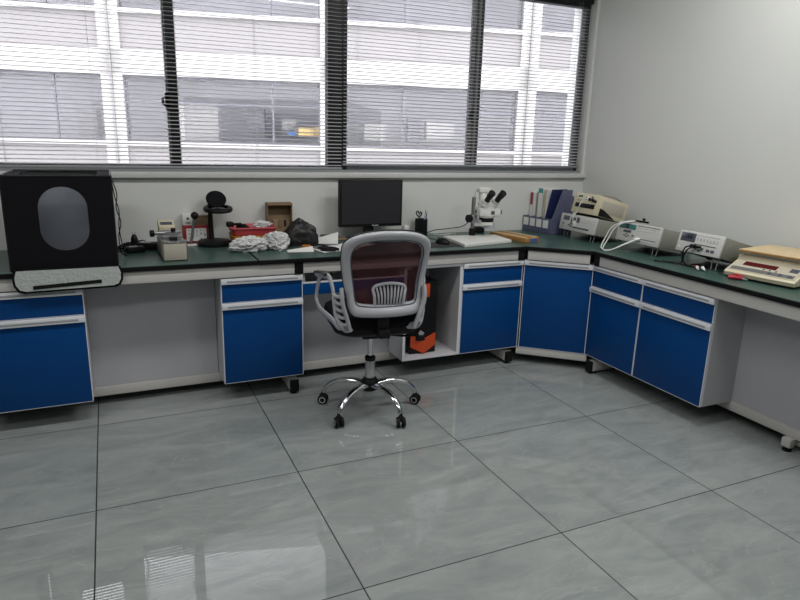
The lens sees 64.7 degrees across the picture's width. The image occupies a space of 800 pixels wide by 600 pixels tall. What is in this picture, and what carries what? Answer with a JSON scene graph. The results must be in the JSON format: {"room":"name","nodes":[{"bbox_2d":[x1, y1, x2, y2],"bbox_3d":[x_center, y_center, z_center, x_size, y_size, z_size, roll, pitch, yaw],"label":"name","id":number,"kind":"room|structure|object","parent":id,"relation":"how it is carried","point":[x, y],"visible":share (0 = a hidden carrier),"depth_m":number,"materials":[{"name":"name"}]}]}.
{"room":"laboratory","nodes":[
{"label":"laboratory","id":0,"kind":"room"},
{"bbox_2d":[0,0,600,329],"bbox_3d":[-2.197,-0.957,3.306,8.228,2.950,0.250,-5,16,-24],"label":"wall","id":1,"kind":"structure","parent":0,"point":[141,202],"depth_m":4.07,"materials":[{"name":"paint"}]},
{"bbox_2d":[0,0,339,171],"bbox_3d":[-1.285,-1.354,3.566,1.962,1.230,0.115,-5,16,-24],"label":"window","id":2,"kind":"structure","parent":1,"relation":"in","point":[334,9],"depth_m":3.68,"materials":[{"name":"grey metal"}]},
{"bbox_2d":[0,0,341,169],"bbox_3d":[-1.254,-1.352,3.531,1.961,1.211,0.031,-5,16,-24],"label":"blind","id":3,"kind":"object","parent":2,"relation":"attached to","point":[172,2],"visible":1,"depth_m":3.57,"materials":[{"name":"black plastic"}]},
{"bbox_2d":[0,171,585,177],"bbox_3d":[-0.533,-0.801,4.037,4.228,0.032,0.150,-5,16,-24],"label":"trim","id":4,"kind":"structure","parent":1,"relation":"attached to","point":[113,174],"depth_m":3.99,"materials":[{"name":"stone"}]},
{"bbox_2d":[337,0,590,172],"bbox_3d":[0.493,-1.507,4.358,1.944,1.230,0.115,-5,16,-24],"label":"window","id":5,"kind":"structure","parent":1,"relation":"in","point":[359,169],"depth_m":4.39,"materials":[{"name":"grey metal"}]},
{"bbox_2d":[342,0,593,167],"bbox_3d":[0.511,-1.516,4.313,1.904,1.186,0.031,-5,16,-24],"label":"blind","id":6,"kind":"object","parent":5,"relation":"attached to","point":[589,2],"visible":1,"depth_m":4.31,"materials":[{"name":"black plastic"}]},
{"bbox_2d":[0,330,799,599],"bbox_3d":[0.050,1.850,-1.201,8.228,0.120,11.366,-5,16,-24],"label":"floor","id":7,"kind":"structure","parent":0,"point":[527,477],"depth_m":2.63,"materials":[{"name":"grey tile"}]},
{"bbox_2d":[0,289,93,412],"bbox_3d":[-1.779,0.212,3.100,0.450,0.587,0.266,-5,16,-24],"label":"base cabinet","id":8,"kind":"object","parent":7,"relation":"on","point":[46,357],"visible":0.9,"depth_m":3.01,"materials":[{"name":"blue metal"}]},
{"bbox_2d":[214,274,303,383],"bbox_3d":[-0.789,0.128,3.540,0.438,0.587,0.266,-5,16,-24],"label":"base cabinet","id":9,"kind":"object","parent":7,"relation":"on","point":[259,319],"visible":0.91,"depth_m":3.43,"materials":[{"name":"blue metal"}]},
{"bbox_2d":[0,250,524,396],"bbox_3d":[-1.099,0.135,3.575,3.875,0.763,0.588,-5,16,-24],"label":"frame","id":10,"kind":"object","parent":7,"relation":"on","point":[152,330],"visible":0.73,"depth_m":3.44,"materials":[{"name":"grey paint"}]},
{"bbox_2d":[0,240,257,278],"bbox_3d":[-1.869,-0.203,3.148,2.180,0.060,0.650,-5,16,-24],"label":"countertop","id":11,"kind":"structure","parent":10,"relation":"on","point":[198,257],"depth_m":3.25,"materials":[{"name":"green laminate"}]},
{"bbox_2d":[0,169,127,293],"bbox_3d":[-1.620,-0.356,3.101,0.501,0.534,0.481,-5,16,-24],"label":"box","id":12,"kind":"object","parent":11,"relation":"on","point":[60,225],"visible":1,"depth_m":2.94,"materials":[{"name":"black plastic"}]},
{"bbox_2d":[118,245,144,253],"bbox_3d":[-1.465,-0.274,3.412,0.166,0.034,0.089,0,14,-6],"label":"power adapter","id":13,"kind":"object","parent":11,"relation":"on","point":[128,249],"visible":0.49,"depth_m":3.39,"materials":[{"name":"black plastic"}]},
{"bbox_2d":[131,232,137,243],"bbox_3d":[-1.498,-0.341,3.560,0.038,0.086,0.038,-5,16,-24],"label":"plug","id":14,"kind":"object","parent":11,"relation":"on","point":[134,239],"visible":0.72,"depth_m":3.55,"materials":[{"name":"black plastic"}]},
{"bbox_2d":[136,242,157,249],"bbox_3d":[-1.434,-0.305,3.525,0.185,0.040,0.101,5,15,14],"label":"power adapter","id":15,"kind":"object","parent":11,"relation":"on","point":[148,245],"visible":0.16,"depth_m":3.49,"materials":[{"name":"black plastic"}]},
{"bbox_2d":[149,219,187,260],"bbox_3d":[-1.228,-0.316,3.318,0.163,0.176,0.294,-6,16,-26],"label":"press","id":16,"kind":"object","parent":11,"relation":"on","point":[171,244],"visible":1,"depth_m":3.24,"materials":[{"name":"beige paint"}]},
{"bbox_2d":[187,212,197,246],"bbox_3d":[-1.198,-0.411,3.650,0.072,0.196,0.048,-5,16,-24],"label":"handle","id":17,"kind":"object","parent":16,"relation":"part of","point":[194,215],"visible":1,"depth_m":3.64,"materials":[{"name":"plastic"}]},
{"bbox_2d":[182,225,207,243],"bbox_3d":[-1.209,-0.391,3.739,0.146,0.112,0.059,-5,16,-24],"label":"carton","id":18,"kind":"object","parent":11,"relation":"on","point":[200,231],"visible":0.74,"depth_m":3.71,"materials":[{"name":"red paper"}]},
{"bbox_2d":[181,213,192,224],"bbox_3d":[-1.246,-0.473,3.699,0.060,0.066,0.051,-5,16,-24],"label":"box","id":19,"kind":"object","parent":18,"relation":"on","point":[186,217],"visible":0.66,"depth_m":3.68,"materials":[{"name":"cardboard"}]},
{"bbox_2d":[195,215,207,224],"bbox_3d":[-1.174,-0.474,3.732,0.079,0.054,0.052,-5,16,-24],"label":"kraft box","id":20,"kind":"object","parent":18,"relation":"on","point":[202,219],"visible":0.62,"depth_m":3.71,"materials":[{"name":"cardboard"}]},
{"bbox_2d":[197,191,232,247],"bbox_3d":[-1.079,-0.474,3.675,0.210,0.311,0.192,-5,16,-24],"label":"lamp","id":21,"kind":"object","parent":11,"relation":"on","point":[216,200],"visible":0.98,"depth_m":3.67,"materials":[{"name":"black plastic"}]},
{"bbox_2d":[303,273,342,294],"bbox_3d":[-0.295,-0.135,3.679,0.610,0.127,0.200,-5,16,-24],"label":"drawer","id":22,"kind":"object","parent":10,"relation":"attached to","point":[308,287],"visible":0.35,"depth_m":3.52,"materials":[{"name":"blue metal"}]},
{"bbox_2d":[248,232,525,264],"bbox_3d":[-0.104,-0.338,3.935,1.686,0.026,0.654,-5,16,-24],"label":"countertop","id":23,"kind":"structure","parent":10,"relation":"on","point":[267,257],"depth_m":3.60,"materials":[{"name":"green laminate"}]},
{"bbox_2d":[228,232,263,241],"bbox_3d":[-0.879,-0.360,3.743,0.248,0.070,0.178,-5,16,-24],"label":"tray","id":24,"kind":"object","parent":23,"relation":"on","point":[232,237],"visible":0.26,"depth_m":3.67,"materials":[{"name":"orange plastic"}]},
{"bbox_2d":[228,223,276,235],"bbox_3d":[-0.877,-0.418,3.728,0.268,0.045,0.196,-5,16,-24],"label":"basket","id":25,"kind":"object","parent":24,"relation":"on","point":[252,230],"visible":0.59,"depth_m":3.66,"materials":[{"name":"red plastic"}]},
{"bbox_2d":[226,221,241,226],"bbox_3d":[-0.967,-0.442,3.674,0.087,0.030,0.040,-5,16,-24],"label":"connector","id":26,"kind":"object","parent":25,"relation":"on","point":[228,223],"visible":1,"depth_m":3.65,"materials":[{"name":"plastic"}]},
{"bbox_2d":[236,224,249,227],"bbox_3d":[-0.921,-0.420,3.708,0.085,0.058,0.106,-5,16,-24],"label":"dark parts","id":27,"kind":"object","parent":25,"relation":"in","point":[242,225],"visible":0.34,"depth_m":3.69,"materials":[{"name":"black plastic"}]},
{"bbox_2d":[253,220,272,227],"bbox_3d":[-0.811,-0.449,3.726,0.117,0.045,0.088,-1,15,-9],"label":"bag","id":28,"kind":"object","parent":25,"relation":"on","point":[259,223],"visible":0.95,"depth_m":3.70,"materials":[{"name":"white plastic"}]},
{"bbox_2d":[228,235,268,252],"bbox_3d":[-0.851,-0.321,3.557,0.201,0.087,0.216,6,15,18],"label":"bag","id":29,"kind":"object","parent":23,"relation":"on","point":[250,243],"visible":1,"depth_m":3.51,"materials":[{"name":"white plastic"}]},
{"bbox_2d":[262,231,289,250],"bbox_3d":[-0.714,-0.347,3.632,0.171,0.107,0.152,-5,16,-24],"label":"clear bag","id":30,"kind":"object","parent":23,"relation":"on","point":[279,241],"visible":0.94,"depth_m":3.59,"materials":[{"name":"plastic"}]},
{"bbox_2d":[265,202,291,227],"bbox_3d":[-0.749,-0.487,3.914,0.155,0.236,0.065,-5,16,-24],"label":"cardboard box","id":31,"kind":"object","parent":23,"relation":"on","point":[273,210],"visible":0.56,"depth_m":3.92,"materials":[{"name":"brown cardboard"}]},
{"bbox_2d":[271,218,288,231],"bbox_3d":[-0.726,-0.420,3.835,0.094,0.146,0.061,-5,16,-24],"label":"box","id":32,"kind":"object","parent":23,"relation":"on","point":[281,224],"visible":0.56,"depth_m":3.80,"materials":[{"name":"cardboard"}]},
{"bbox_2d":[287,246,313,251],"bbox_3d":[-0.568,-0.290,3.600,0.150,0.021,0.070,-3,15,-16],"label":"paper offcut","id":33,"kind":"object","parent":23,"relation":"on","point":[305,249],"visible":1,"depth_m":3.61,"materials":[{"name":"white paper"}]},
{"bbox_2d":[283,218,318,246],"bbox_3d":[-0.606,-0.416,3.803,0.219,0.161,0.194,-5,16,-24],"label":"sack","id":34,"kind":"object","parent":23,"relation":"on","point":[300,232],"visible":0.78,"depth_m":3.74,"materials":[{"name":"black plastic"}]},
{"bbox_2d":[310,243,331,251],"bbox_3d":[-0.454,-0.310,3.700,0.101,0.017,0.242,-9,18,-35],"label":"cable offcut","id":35,"kind":"object","parent":23,"relation":"on","point":[315,243],"visible":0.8,"depth_m":3.75,"materials":[{"name":"black plastic"}]},
{"bbox_2d":[313,245,340,252],"bbox_3d":[-0.389,-0.304,3.714,0.240,0.001,0.190,-9,18,-35],"label":"paper sheet","id":36,"kind":"object","parent":23,"relation":"on","point":[339,247],"visible":0.34,"depth_m":3.66,"materials":[{"name":"white paper"}]},
{"bbox_2d":[313,246,338,250],"bbox_3d":[-0.437,-0.301,3.658,0.177,0.018,0.068,9,16,26],"label":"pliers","id":37,"kind":"object","parent":36,"relation":"on","point":[316,247],"visible":0.98,"depth_m":3.64,"materials":[{"name":"metal"}]},
{"bbox_2d":[318,232,337,243],"bbox_3d":[-0.471,-0.389,3.932,0.170,0.051,0.160,0,14,-5],"label":"paper sheet","id":38,"kind":"object","parent":23,"relation":"on","point":[331,238],"visible":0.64,"depth_m":3.96,"materials":[{"name":"white paper"}]},
{"bbox_2d":[338,179,402,237],"bbox_3d":[-0.190,-0.580,4.051,0.428,0.380,0.170,-5,16,-23],"label":"monitor","id":39,"kind":"object","parent":23,"relation":"on","point":[367,204],"visible":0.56,"depth_m":4.02,"materials":[{"name":"black plastic"}]},
{"bbox_2d":[402,225,408,229],"bbox_3d":[0.052,-0.463,4.228,0.117,0.078,0.044,-12,20,-43],"label":"charger","id":40,"kind":"object","parent":23,"relation":"on","point":[405,227],"visible":0.24,"depth_m":4.20,"materials":[{"name":"plastic"}]},
{"bbox_2d":[415,218,427,234],"bbox_3d":[0.144,-0.499,4.309,0.086,0.112,0.086,-5,16,-24],"label":"pen cup","id":41,"kind":"object","parent":23,"relation":"on","point":[420,224],"visible":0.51,"depth_m":4.27,"materials":[{"name":"black plastic"}]},
{"bbox_2d":[431,242,461,247],"bbox_3d":[0.262,-0.346,3.946,0.210,0.002,0.170,-3,15,-18],"label":"mat","id":42,"kind":"object","parent":23,"relation":"on","point":[433,244],"visible":0.66,"depth_m":3.92,"materials":[{"name":"black rubber"}]},
{"bbox_2d":[430,237,449,244],"bbox_3d":[0.186,-0.413,4.121,0.089,0.038,0.444,-7,17,-32],"label":"mouse","id":43,"kind":"object","parent":42,"relation":"on","point":[439,240],"visible":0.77,"depth_m":3.95,"materials":[{"name":"black plastic"}]},
{"bbox_2d":[427,187,511,246],"bbox_3d":[0.470,-0.571,4.170,0.417,0.339,0.584,-5,16,-24],"label":"microscope","id":44,"kind":"object","parent":23,"relation":"on","point":[486,210],"visible":0.99,"depth_m":4.12,"materials":[{"name":"white plastic"}]},
{"bbox_2d":[474,226,483,232],"bbox_3d":[0.559,-0.506,4.524,0.075,0.042,0.060,-5,16,-24],"label":"box","id":45,"kind":"object","parent":23,"relation":"on","point":[478,229],"visible":0.66,"depth_m":4.50,"materials":[{"name":"plastic"}]},
{"bbox_2d":[313,229,430,427],"bbox_3d":[-0.138,0.104,3.276,0.583,1.022,0.626,-3,15,-16],"label":"office chair","id":46,"kind":"object","parent":7,"relation":"on","point":[378,277],"visible":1,"depth_m":3.03,"materials":[{"name":"black plastic"}]},
{"bbox_2d":[388,263,462,360],"bbox_3d":[0.113,0.025,4.039,0.395,0.587,0.423,-5,16,-24],"label":"base cabinet","id":47,"kind":"object","parent":7,"relation":"on","point":[449,277],"visible":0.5,"depth_m":4.00,"materials":[{"name":"white metal"}]},
{"bbox_2d":[405,275,437,353],"bbox_3d":[0.116,0.093,3.965,0.180,0.460,0.193,-5,16,-24],"label":"box","id":48,"kind":"object","parent":47,"relation":"in","point":[427,328],"visible":0.52,"depth_m":3.92,"materials":[{"name":"black plastic"}]},
{"bbox_2d":[459,260,523,353],"bbox_3d":[0.533,0.014,4.129,0.440,0.587,0.266,-5,16,-24],"label":"base cabinet","id":49,"kind":"object","parent":7,"relation":"on","point":[491,290],"visible":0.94,"depth_m":4.02,"materials":[{"name":"blue metal"}]},
{"bbox_2d":[518,255,593,353],"bbox_3d":[1.025,0.021,4.154,0.426,0.587,0.236,6,15,16],"label":"base cabinet","id":50,"kind":"object","parent":7,"relation":"on","point":[555,304],"visible":0.97,"depth_m":4.06,"materials":[{"name":"blue metal"}]},
{"bbox_2d":[585,264,643,375],"bbox_3d":[1.400,0.101,3.884,0.286,0.587,0.428,-5,16,-24],"label":"base cabinet","id":51,"kind":"object","parent":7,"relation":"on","point":[614,310],"visible":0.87,"depth_m":3.81,"materials":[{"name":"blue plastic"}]},
{"bbox_2d":[632,279,746,406],"bbox_3d":[1.587,0.210,3.483,0.286,0.587,0.480,-5,16,-24],"label":"base cabinet","id":52,"kind":"object","parent":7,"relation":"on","point":[688,343],"visible":0.91,"depth_m":3.34,"materials":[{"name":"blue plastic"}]},
{"bbox_2d":[585,256,799,451],"bbox_3d":[1.950,0.355,3.053,0.588,0.763,2.395,-5,16,-24],"label":"frame","id":53,"kind":"object","parent":7,"relation":"on","point":[766,388],"visible":0.82,"depth_m":3.17,"materials":[{"name":"grey paint"}]},
{"bbox_2d":[516,250,590,360],"bbox_3d":[1.002,0.034,4.075,0.454,0.701,0.078,6,15,16],"label":"frame","id":54,"kind":"object","parent":53,"relation":"attached to","point":[532,255],"visible":0.84,"depth_m":4.00,"materials":[{"name":"grey paint"}]},
{"bbox_2d":[480,230,655,254],"bbox_3d":[1.155,-0.410,4.354,0.950,0.026,0.920,-5,16,-24],"label":"countertop","id":55,"kind":"structure","parent":54,"relation":"on","point":[574,242],"depth_m":4.14,"materials":[{"name":"green laminate"}]},
{"bbox_2d":[490,230,538,242],"bbox_3d":[0.769,-0.429,4.262,0.132,0.034,0.332,-9,18,-35],"label":"wooden tray","id":56,"kind":"object","parent":55,"relation":"on","point":[513,236],"visible":0.97,"depth_m":4.19,"materials":[{"name":"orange wood"}]},
{"bbox_2d":[522,196,573,234],"bbox_3d":[1.082,-0.636,4.631,0.223,0.270,0.280,-7,17,-30],"label":"rack","id":57,"kind":"object","parent":55,"relation":"on","point":[541,225],"visible":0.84,"depth_m":4.54,"materials":[{"name":"blue plastic"}]},
{"bbox_2d":[529,191,537,215],"bbox_3d":[1.039,-0.676,4.736,0.151,0.275,0.028,-7,17,-30],"label":"book","id":58,"kind":"object","parent":57,"relation":"in","point":[532,192],"visible":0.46,"depth_m":4.69,"materials":[{"name":"white paper"}]},
{"bbox_2d":[532,193,536,215],"bbox_3d":[1.055,-0.666,4.711,0.150,0.268,0.030,-7,17,-30],"label":"book","id":59,"kind":"object","parent":57,"relation":"in","point":[535,194],"visible":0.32,"depth_m":4.66,"materials":[{"name":"white paper"}]},
{"bbox_2d":[535,191,538,216],"bbox_3d":[1.069,-0.665,4.685,0.150,0.280,0.010,-7,17,-30],"label":"book","id":60,"kind":"object","parent":57,"relation":"in","point":[538,191],"visible":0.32,"depth_m":4.63,"materials":[{"name":"white paper"}]},
{"bbox_2d":[542,190,546,217],"bbox_3d":[1.107,-0.656,4.621,0.150,0.298,0.016,-7,18,-30],"label":"book","id":61,"kind":"object","parent":57,"relation":"in","point":[545,190],"visible":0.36,"depth_m":4.57,"materials":[{"name":"grey paper"}]},
{"bbox_2d":[537,187,558,216],"bbox_3d":[1.085,-0.672,4.656,0.151,0.310,0.047,-7,17,-30],"label":"book","id":62,"kind":"object","parent":57,"relation":"in","point":[541,189],"visible":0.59,"depth_m":4.60,"materials":[{"name":"white paper"}]},
{"bbox_2d":[544,189,554,217],"bbox_3d":[1.120,-0.652,4.600,0.150,0.302,0.026,-7,18,-30],"label":"book","id":63,"kind":"object","parent":57,"relation":"in","point":[548,193],"visible":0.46,"depth_m":4.54,"materials":[{"name":"white paper"}]},
{"bbox_2d":[545,189,572,218],"bbox_3d":[1.140,-0.639,4.542,0.200,0.305,0.058,-7,17,-30],"label":"book","id":64,"kind":"object","parent":57,"relation":"in","point":[558,198],"visible":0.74,"depth_m":4.52,"materials":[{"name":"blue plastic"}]},
{"bbox_2d":[559,213,622,241],"bbox_3d":[1.339,-0.507,4.367,0.308,0.162,0.362,-5,16,-24],"label":"meter","id":65,"kind":"object","parent":55,"relation":"on","point":[587,225],"visible":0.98,"depth_m":4.22,"materials":[{"name":"grey plastic"}]},
{"bbox_2d":[571,192,628,222],"bbox_3d":[1.366,-0.632,4.321,0.287,0.195,0.246,-5,16,-24],"label":"meter","id":66,"kind":"object","parent":65,"relation":"on","point":[600,207],"visible":0.98,"depth_m":4.23,"materials":[{"name":"plastic"}]},
{"bbox_2d":[572,201,581,226],"bbox_3d":[1.206,-0.589,4.298,0.056,0.181,0.028,5,15,14],"label":"probe","id":67,"kind":"object","parent":66,"relation":"hanging from","point":[573,222],"visible":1,"depth_m":4.31,"materials":[{"name":"plastic"}]},
{"bbox_2d":[594,248,799,307],"bbox_3d":[1.979,-0.028,2.958,0.640,0.026,2.388,-5,16,-24],"label":"countertop","id":68,"kind":"structure","parent":53,"relation":"on","point":[643,258],"depth_m":3.35,"materials":[{"name":"green laminate"}]},
{"bbox_2d":[601,218,648,250],"bbox_3d":[1.383,-0.406,3.887,0.264,0.206,0.171,5,15,14],"label":"lead","id":69,"kind":"object","parent":68,"relation":"on","point":[643,219],"visible":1,"depth_m":3.87,"materials":[{"name":"plastic"}]},
{"bbox_2d":[615,221,689,255],"bbox_3d":[1.573,-0.387,3.906,0.300,0.172,0.350,-5,16,-24],"label":"meter","id":70,"kind":"object","parent":68,"relation":"on","point":[652,236],"visible":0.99,"depth_m":3.77,"materials":[{"name":"grey plastic"}]},
{"bbox_2d":[654,244,706,270],"bbox_3d":[1.593,-0.250,3.477,0.167,0.125,0.329,-5,16,-24],"label":"lead","id":71,"kind":"object","parent":68,"relation":"on","point":[690,246],"visible":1,"depth_m":3.46,"materials":[{"name":"plastic"}]},
{"bbox_2d":[675,230,753,270],"bbox_3d":[1.747,-0.282,3.488,0.302,0.185,0.288,-5,16,-24],"label":"meter","id":72,"kind":"object","parent":68,"relation":"on","point":[713,247],"visible":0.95,"depth_m":3.37,"materials":[{"name":"grey plastic"}]},
{"bbox_2d":[719,270,747,280],"bbox_3d":[1.710,-0.145,3.261,0.106,0.029,0.282,6,15,16],"label":"clip","id":73,"kind":"object","parent":68,"relation":"on","point":[736,276],"visible":0.91,"depth_m":3.15,"materials":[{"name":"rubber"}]},
{"bbox_2d":[724,245,799,288],"bbox_3d":[1.931,-0.172,3.186,0.420,0.136,0.362,-8,17,-33],"label":"scale","id":74,"kind":"object","parent":68,"relation":"on","point":[775,264],"visible":0.93,"depth_m":3.13,"materials":[{"name":"beige plastic"}]},
{"bbox_2d":[582,0,799,258],"bbox_3d":[3.800,0.079,-0.066,0.200,2.950,11.116,-5,16,-24],"label":"wall","id":75,"kind":"structure","parent":0,"point":[694,125],"depth_m":3.86,"materials":[{"name":"paint"}]},
{"label":"outside","id":76,"kind":"structure","parent":0,"visible":0},
{"bbox_3d":[-17.668,-0.862,39.531,120.000,0.100,75.484,-5,16,-24],"label":"ground","id":77,"kind":"structure","parent":76,"visible":0},
{"bbox_2d":[0,0,574,164],"bbox_3d":[-1.976,-5.175,18.607,56.001,19.520,2.600,-1,15,-9],"label":"office building","id":78,"kind":"structure","parent":77,"relation":"on","point":[234,3],"depth_m":17.71,"materials":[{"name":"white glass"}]},
{"bbox_2d":[247,107,265,132],"bbox_3d":[-4.152,-5.195,18.253,0.490,0.700,0.400,-1,15,-9],"label":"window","id":79,"kind":"structure","parent":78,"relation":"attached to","point":[248,109],"depth_m":18.06,"materials":[{"name":"white glass"}]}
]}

